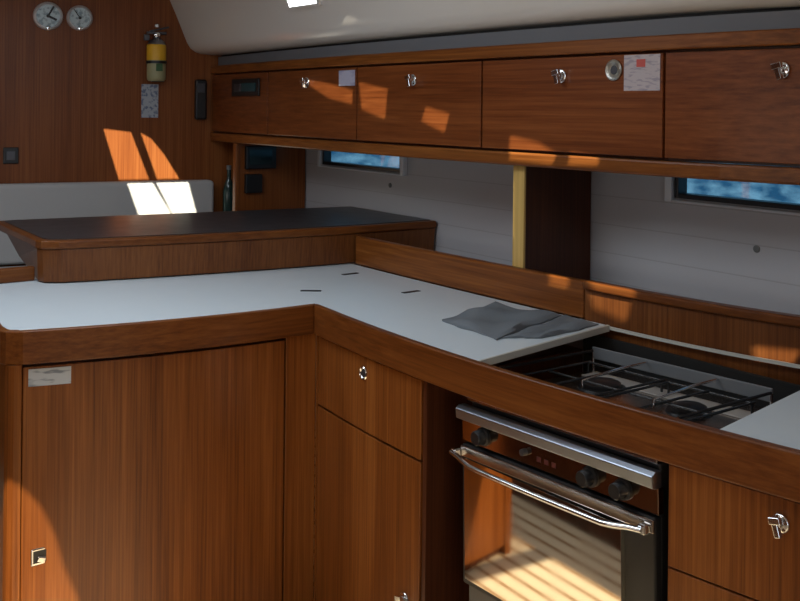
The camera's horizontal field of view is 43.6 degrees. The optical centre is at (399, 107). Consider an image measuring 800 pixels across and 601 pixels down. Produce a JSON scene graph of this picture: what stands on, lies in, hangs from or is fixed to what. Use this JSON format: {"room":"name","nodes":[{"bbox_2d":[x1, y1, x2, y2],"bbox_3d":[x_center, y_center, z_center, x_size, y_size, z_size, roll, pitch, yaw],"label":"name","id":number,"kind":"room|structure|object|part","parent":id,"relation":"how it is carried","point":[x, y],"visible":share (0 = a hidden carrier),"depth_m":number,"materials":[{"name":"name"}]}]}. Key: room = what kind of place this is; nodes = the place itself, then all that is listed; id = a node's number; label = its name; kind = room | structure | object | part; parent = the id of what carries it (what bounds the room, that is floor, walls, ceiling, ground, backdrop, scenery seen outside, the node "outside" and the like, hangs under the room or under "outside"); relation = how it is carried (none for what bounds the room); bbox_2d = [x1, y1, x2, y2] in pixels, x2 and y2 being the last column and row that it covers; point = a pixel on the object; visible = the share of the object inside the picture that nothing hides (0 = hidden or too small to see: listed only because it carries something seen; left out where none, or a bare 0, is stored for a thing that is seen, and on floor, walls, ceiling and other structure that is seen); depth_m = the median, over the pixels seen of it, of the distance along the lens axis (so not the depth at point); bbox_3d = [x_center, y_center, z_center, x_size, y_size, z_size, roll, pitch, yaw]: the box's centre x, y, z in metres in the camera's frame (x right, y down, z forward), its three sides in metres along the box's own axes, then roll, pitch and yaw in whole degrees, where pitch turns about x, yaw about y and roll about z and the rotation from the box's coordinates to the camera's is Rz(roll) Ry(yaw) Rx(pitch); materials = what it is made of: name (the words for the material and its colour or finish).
{"room":"ship interior","nodes":[
{"label":"ship interior","id":0,"kind":"room"},
{"bbox_2d":[0,0,232,266],"bbox_3d":[-2.574,0.323,4.052,4.870,2.300,0.029,1,0,-24],"label":"wall","id":1,"kind":"structure","parent":0,"point":[70,98],"depth_m":4.58,"materials":[{"name":"brown wood"}]},
{"bbox_2d":[3,147,18,163],"bbox_3d":[-1.719,0.210,4.417,0.064,0.072,0.013,1,0,-24],"label":"wall socket","id":2,"kind":"object","parent":1,"relation":"attached to","point":[10,154],"visible":1,"depth_m":4.41,"materials":[{"name":"black plastic"}]},
{"bbox_2d":[33,2,62,29],"bbox_3d":[-1.573,-0.411,4.472,0.128,0.128,0.028,1,0,-24],"label":"wall clock","id":3,"kind":"object","parent":1,"relation":"attached to","point":[46,15],"visible":1,"depth_m":4.47,"materials":[{"name":"silver metal"}]},
{"bbox_2d":[66,5,92,30],"bbox_3d":[-1.450,-0.407,4.528,0.114,0.116,0.028,1,0,-24],"label":"barometer","id":4,"kind":"object","parent":1,"relation":"attached to","point":[79,17],"visible":1,"depth_m":4.52,"materials":[{"name":"silver metal"}]},
{"bbox_2d":[141,84,157,117],"bbox_3d":[-1.169,-0.033,4.671,0.078,0.156,0.003,1,0,-24],"label":"card","id":5,"kind":"object","parent":1,"relation":"attached to","point":[149,92],"visible":1,"depth_m":4.67,"materials":[{"name":"white paper"}]},
{"bbox_2d":[144,24,168,81],"bbox_3d":[-1.130,-0.256,4.632,0.116,0.269,0.106,1,0,-37],"label":"fire extinguisher","id":6,"kind":"object","parent":1,"relation":"attached to","point":[156,62],"visible":1,"depth_m":4.59,"materials":[{"name":"beige paint"}]},
{"bbox_3d":[-1.127,-0.345,4.627,0.113,0.068,0.020,1,0,-24],"label":"valve handle","id":7,"kind":"part","parent":6,"relation":"part of","materials":[{"name":"grey metal"}]},
{"bbox_2d":[194,79,206,119],"bbox_3d":[-0.948,-0.040,4.747,0.056,0.190,0.046,1,0,-24],"label":"handset","id":8,"kind":"object","parent":1,"relation":"attached to","point":[200,105],"visible":1,"depth_m":4.73,"materials":[{"name":"black plastic"}]},
{"bbox_2d":[313,483,314,600],"bbox_3d":[-0.686,1.513,1.560,4.800,0.040,6.900,1,0,-37],"label":"floor","id":9,"kind":"structure","parent":0,"point":[314,483],"depth_m":3.71,"materials":[{"name":"brown wood"}]},
{"bbox_2d":[0,179,213,279],"bbox_3d":[-1.917,0.904,4.085,2.597,1.152,0.400,1,0,-24],"label":"settee","id":10,"kind":"object","parent":9,"relation":"on","point":[18,201],"visible":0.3,"depth_m":4.48,"materials":[{"name":"grey fabric"}]},
{"bbox_2d":[0,333,315,600],"bbox_3d":[-0.775,1.064,2.878,0.821,0.856,0.678,1,0,-37],"label":"base cabinet","id":11,"kind":"object","parent":9,"relation":"on","point":[185,475],"visible":0.83,"depth_m":2.61,"materials":[{"name":"brown wood"}]},
{"bbox_3d":[-1.105,1.060,2.717,0.021,0.856,0.546,1,0,-30],"label":"panel","id":12,"kind":"part","parent":11,"relation":"part of","materials":[{"name":"brown wood"}]},
{"bbox_3d":[-0.964,1.062,2.475,0.036,0.856,0.037,1,0,-37],"label":"corner post","id":13,"kind":"part","parent":11,"relation":"part of","materials":[{"name":"brown wood"}]},
{"bbox_3d":[-0.898,1.116,2.490,0.042,0.042,0.006,1,0,-37],"label":"latch plate","id":14,"kind":"part","parent":11,"relation":"part of","materials":[{"name":"silver metal"}]},
{"bbox_3d":[-0.288,1.069,2.832,0.097,0.855,0.020,1,0,-37],"label":"filler panel","id":15,"kind":"part","parent":11,"relation":"part of","materials":[{"name":"brown wood"}]},
{"bbox_2d":[0,263,799,502],"bbox_3d":[0.021,0.583,2.302,1.411,0.120,3.750,1,0,-37],"label":"countertop","id":16,"kind":"structure","parent":11,"relation":"on","point":[393,321],"depth_m":2.58,"materials":[{"name":"white laminate"}]},
{"bbox_2d":[0,206,435,281],"bbox_3d":[-0.667,0.492,3.746,1.519,0.140,0.694,1,0,-28],"label":"raised counter","id":17,"kind":"object","parent":16,"relation":"on","point":[75,249],"visible":0.93,"depth_m":3.47,"materials":[{"name":"brown wood"}]},
{"bbox_3d":[-0.666,0.439,3.746,1.518,0.028,0.693,1,0,-28],"label":"rail","id":18,"kind":"part","parent":17,"relation":"part of","materials":[{"name":"brown wood"}]},
{"bbox_3d":[-0.276,0.567,3.099,0.064,0.002,0.016,1,0,0],"label":"finger pull","id":19,"kind":"part","parent":16,"relation":"part of","materials":[{"name":"black plastic"}]},
{"bbox_2d":[442,301,598,339],"bbox_3d":[0.295,0.563,2.675,0.350,0.019,0.371,1,0,-37],"label":"tea towel","id":20,"kind":"object","parent":16,"relation":"on","point":[495,320],"visible":1,"depth_m":2.62,"materials":[{"name":"grey fabric"}]},
{"bbox_2d":[314,335,576,600],"bbox_3d":[0.090,1.073,2.759,0.557,0.856,0.549,1,0,-37],"label":"base cabinet","id":21,"kind":"object","parent":9,"relation":"on","point":[369,422],"visible":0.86,"depth_m":2.59,"materials":[{"name":"brown wood"}]},
{"bbox_3d":[-0.091,1.158,2.618,0.025,0.622,0.534,1,0,-32],"label":"door","id":22,"kind":"part","parent":21,"relation":"part of","materials":[{"name":"brown wood"}]},
{"bbox_3d":[-0.087,0.745,2.618,0.025,0.193,0.534,1,0,-32],"label":"drawer","id":23,"kind":"part","parent":21,"relation":"part of","materials":[{"name":"brown wood"}]},
{"bbox_2d":[421,335,799,600],"bbox_3d":[0.467,1.048,2.250,0.591,0.914,0.713,1,0,-37],"label":"stove recess","id":24,"kind":"object","parent":9,"relation":"on","point":[442,489],"depth_m":2.16,"materials":[{"name":"black metal"}]},
{"bbox_3d":[0.177,0.734,2.228,0.029,0.042,0.042,1,-1,-36],"label":"knob","id":25,"kind":"part","parent":24,"relation":"part of","materials":[{"name":"black plastic"}]},
{"bbox_3d":[0.322,1.123,2.071,0.011,0.081,0.543,1,-1,-36],"label":"panel","id":26,"kind":"part","parent":24,"relation":"part of","materials":[{"name":"grey metal"}]},
{"bbox_3d":[0.270,1.075,2.539,0.534,0.856,0.015,1,0,-37],"label":"panel","id":27,"kind":"part","parent":24,"relation":"part of","materials":[{"name":"brown wood"}]},
{"bbox_3d":[0.282,0.930,2.085,0.013,0.273,0.478,1,-1,-36],"label":"door glass","id":28,"kind":"part","parent":24,"relation":"part of","materials":[{"name":"beige"}]},
{"bbox_3d":[0.273,0.785,2.055,0.031,0.019,0.557,1,-1,-36],"label":"handle","id":29,"kind":"part","parent":24,"relation":"part of","materials":[{"name":"silver metal"}]},
{"bbox_3d":[0.337,0.638,2.432,0.378,0.052,0.007,1,-1,-36],"label":"rail","id":30,"kind":"part","parent":24,"relation":"part of","materials":[{"name":"black plastic"}]},
{"bbox_3d":[0.303,0.777,2.065,0.006,0.025,0.557,1,-1,-36],"label":"door rail","id":31,"kind":"part","parent":24,"relation":"part of","materials":[{"name":"silver metal"}]},
{"bbox_3d":[0.315,0.920,2.070,0.020,0.316,0.557,1,-1,-36],"label":"oven door","id":32,"kind":"part","parent":24,"relation":"part of","materials":[{"name":"black glass"}]},
{"bbox_3d":[0.316,0.732,2.075,0.016,0.050,0.565,1,-1,-36],"label":"control panel","id":33,"kind":"part","parent":24,"relation":"part of","materials":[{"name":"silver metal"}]},
{"bbox_3d":[0.366,0.728,1.969,0.029,0.042,0.042,1,-1,-36],"label":"knob","id":34,"kind":"part","parent":24,"relation":"part of","materials":[{"name":"black plastic"}]},
{"bbox_3d":[0.492,0.642,2.545,0.007,0.046,0.007,1,-1,-36],"label":"rail post","id":35,"kind":"part","parent":24,"relation":"part of","materials":[{"name":"metal"}]},
{"bbox_3d":[0.478,0.653,2.365,0.114,0.018,0.114,1,-1,-36],"label":"burner","id":36,"kind":"part","parent":24,"relation":"part of","materials":[{"name":"black plastic"}]},
{"bbox_3d":[0.478,1.026,2.191,0.528,0.857,0.577,1,-1,-36],"label":"gas stove","id":37,"kind":"part","parent":24,"relation":"part of","materials":[{"name":"metal"}]},
{"bbox_3d":[0.416,0.727,1.900,0.029,0.042,0.042,1,-1,-36],"label":"knob","id":38,"kind":"part","parent":24,"relation":"part of","materials":[{"name":"black plastic"}]},
{"bbox_3d":[0.643,0.618,2.339,0.006,0.030,0.515,1,-1,-36],"label":"pan rail","id":39,"kind":"part","parent":24,"relation":"part of","materials":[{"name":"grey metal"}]},
{"bbox_3d":[0.625,0.648,2.163,0.100,0.018,0.100,1,-1,-36],"label":"burner","id":40,"kind":"part","parent":24,"relation":"part of","materials":[{"name":"black plastic"}]},
{"bbox_3d":[0.699,1.057,2.423,0.012,0.900,0.684,1,0,-37],"label":"panel","id":41,"kind":"part","parent":24,"relation":"part of","materials":[{"name":"black"}]},
{"bbox_3d":[0.637,0.629,2.020,0.378,0.052,0.007,1,-1,-36],"label":"rail","id":42,"kind":"part","parent":24,"relation":"part of","materials":[{"name":"black plastic"}]},
{"bbox_2d":[668,465,799,600],"bbox_3d":[1.016,1.083,1.597,0.560,0.856,1.012,1,0,-37],"label":"drawer unit","id":43,"kind":"object","parent":9,"relation":"on","point":[727,541],"visible":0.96,"depth_m":1.75,"materials":[{"name":"brown wood"}]},
{"bbox_3d":[0.661,0.946,1.670,0.022,0.202,0.474,1,0,-44],"label":"drawer","id":44,"kind":"part","parent":43,"relation":"part of","materials":[{"name":"brown wood"}]},
{"bbox_2d":[721,391,799,449],"bbox_3d":[1.162,0.595,1.568,0.590,0.025,1.186,1,0,-44],"label":"countertop","id":45,"kind":"structure","parent":43,"relation":"on","point":[778,422],"depth_m":1.82,"materials":[{"name":"white laminate"}]},
{"bbox_3d":[-0.647,0.991,4.695,0.308,1.005,0.395,1,0,-37],"label":"locker","id":46,"kind":"object","parent":9,"relation":"on","visible":0},
{"bbox_2d":[223,165,232,210],"bbox_3d":[-0.807,0.388,4.716,0.053,0.235,0.053,1,0,-37],"label":"glass bottle","id":47,"kind":"object","parent":46,"relation":"on","point":[228,186],"visible":0.69,"depth_m":4.70,"materials":[{"name":"teal"}]},
{"bbox_2d":[232,143,304,210],"bbox_3d":[-0.597,0.314,4.624,0.369,0.388,0.050,1,0,-37],"label":"panel","id":48,"kind":"object","parent":46,"relation":"on","point":[264,177],"visible":0.68,"depth_m":4.61,"materials":[{"name":"brown wood"}]},
{"bbox_3d":[-0.743,0.333,4.527,0.020,0.347,0.030,1,0,-37],"label":"edge post","id":49,"kind":"part","parent":48,"relation":"part of","materials":[{"name":"brown wood"}]},
{"bbox_2d":[170,0,799,54],"bbox_3d":[1.009,-0.421,2.411,0.700,0.376,6.253,1,0,-37],"label":"ceiling","id":50,"kind":"structure","parent":0,"point":[209,27],"depth_m":3.48,"materials":[{"name":"white paint"}]},
{"bbox_2d":[286,0,321,9],"bbox_3d":[-0.383,-0.449,3.797,0.066,0.135,0.220,1,0,-37],"label":"window","id":51,"kind":"structure","parent":50,"relation":"in","point":[292,4],"depth_m":3.81,"materials":[{"name":"white"}]},
{"bbox_3d":[-0.385,-0.449,3.796,0.051,0.113,0.200,1,0,-37],"label":"pane","id":52,"kind":"part","parent":51,"relation":"part of","materials":[{"name":"white"}]},
{"bbox_2d":[218,7,799,64],"bbox_3d":[0.421,-0.209,3.043,0.195,0.046,4.372,1,0,-38],"label":"trim","id":53,"kind":"structure","parent":50,"relation":"attached to","point":[787,19],"depth_m":2.85,"materials":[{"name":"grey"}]},
{"bbox_2d":[305,149,799,421],"bbox_3d":[0.891,0.647,2.736,0.380,1.764,6.900,1,0,-37],"label":"wall","id":54,"kind":"structure","parent":0,"point":[639,239],"depth_m":3.04,"materials":[{"name":"white paint"}]},
{"bbox_2d":[212,71,271,135],"bbox_3d":[-0.597,-0.020,4.592,0.348,0.278,0.641,1,0,-31],"label":"locker","id":55,"kind":"object","parent":54,"relation":"attached to","point":[239,100],"visible":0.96,"depth_m":4.47,"materials":[{"name":"brown wood"}]},
{"bbox_3d":[-0.730,-0.090,4.483,0.005,0.035,0.070,1,0,-32],"label":"control knob","id":56,"kind":"part","parent":55,"relation":"part of","materials":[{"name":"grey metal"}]},
{"bbox_3d":[-0.683,-0.091,4.421,0.010,0.077,0.296,1,0,-32],"label":"audio panel","id":57,"kind":"part","parent":55,"relation":"part of","materials":[{"name":"black plastic"}]},
{"bbox_2d":[268,66,361,141],"bbox_3d":[-0.231,-0.016,4.030,0.379,0.278,0.723,1,0,-37],"label":"locker","id":58,"kind":"object","parent":54,"relation":"attached to","point":[314,103],"visible":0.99,"depth_m":3.89,"materials":[{"name":"brown wood"}]},
{"bbox_2d":[317,150,406,175],"bbox_3d":[-0.162,0.170,4.329,0.052,0.204,0.712,1,0,-34],"label":"window","id":59,"kind":"structure","parent":54,"relation":"in","point":[324,157],"depth_m":4.30,"materials":[{"name":"white"}]},
{"bbox_2d":[357,59,486,149],"bbox_3d":[0.169,-0.012,3.439,0.368,0.278,0.699,1,0,-37],"label":"locker","id":60,"kind":"object","parent":54,"relation":"attached to","point":[435,104],"visible":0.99,"depth_m":3.31,"materials":[{"name":"brown wood"}]},
{"bbox_2d":[211,132,799,184],"bbox_3d":[0.395,0.150,3.026,0.218,0.040,4.372,1,0,-38],"label":"trim","id":61,"kind":"structure","parent":54,"relation":"attached to","point":[786,175],"depth_m":2.81,"materials":[{"name":"brown wood"}]},
{"bbox_2d":[211,28,799,73],"bbox_3d":[0.400,-0.168,3.027,0.225,0.038,4.372,1,0,-38],"label":"trim","id":62,"kind":"structure","parent":54,"relation":"attached to","point":[790,36],"depth_m":2.80,"materials":[{"name":"brown wood"}]},
{"bbox_2d":[482,51,669,159],"bbox_3d":[0.575,-0.007,2.878,0.358,0.278,0.681,1,0,-37],"label":"locker","id":63,"kind":"object","parent":54,"relation":"attached to","point":[610,104],"visible":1,"depth_m":2.74,"materials":[{"name":"brown wood"}]},
{"bbox_2d":[356,236,799,384],"bbox_3d":[0.894,0.591,2.519,0.402,0.236,3.050,1,0,-37],"label":"ledge","id":64,"kind":"object","parent":54,"relation":"attached to","point":[773,335],"visible":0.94,"depth_m":2.61,"materials":[{"name":"brown wood"}]},
{"bbox_2d":[361,265,584,319],"bbox_3d":[0.906,0.590,2.528,0.370,0.020,3.050,1,0,-37],"label":"trim strip","id":65,"kind":"object","parent":64,"relation":"attached to","point":[390,270],"depth_m":3.39,"materials":[{"name":"brown wood"}]},
{"bbox_2d":[512,166,590,279],"bbox_3d":[0.478,0.353,3.064,0.320,0.441,0.048,1,0,-37],"label":"divider panel","id":66,"kind":"object","parent":64,"relation":"on","point":[552,207],"visible":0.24,"depth_m":3.06,"materials":[{"name":"brown wood"}]},
{"bbox_3d":[1.163,0.488,2.014,0.062,0.024,1.939,1,0,-43],"label":"cap rail","id":67,"kind":"part","parent":64,"relation":"part of","materials":[{"name":"brown wood"}]},
{"bbox_3d":[1.164,0.606,2.016,0.049,0.212,1.938,1,0,-43],"label":"panel","id":68,"kind":"part","parent":64,"relation":"part of","materials":[{"name":"brown wood"}]},
{"bbox_2d":[664,177,799,215],"bbox_3d":[1.046,0.177,2.519,0.052,0.192,0.937,1,0,-34],"label":"window","id":69,"kind":"structure","parent":54,"relation":"in","point":[675,187],"depth_m":2.75,"materials":[{"name":"white"}]},
{"bbox_2d":[665,46,799,166],"bbox_3d":[0.994,-0.003,2.331,0.304,0.278,0.694,1,0,-37],"label":"locker","id":70,"kind":"object","parent":54,"relation":"attached to","point":[726,105],"visible":1,"depth_m":2.38,"materials":[{"name":"brown wood"}]},
{"bbox_2d":[753,245,759,252],"bbox_3d":[0.946,0.374,2.654,0.005,0.020,0.020,1,0,-37],"label":"stud","id":71,"kind":"object","parent":54,"relation":"attached to","point":[756,248],"visible":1,"depth_m":2.65,"materials":[{"name":"grey rubber"}]}
]}

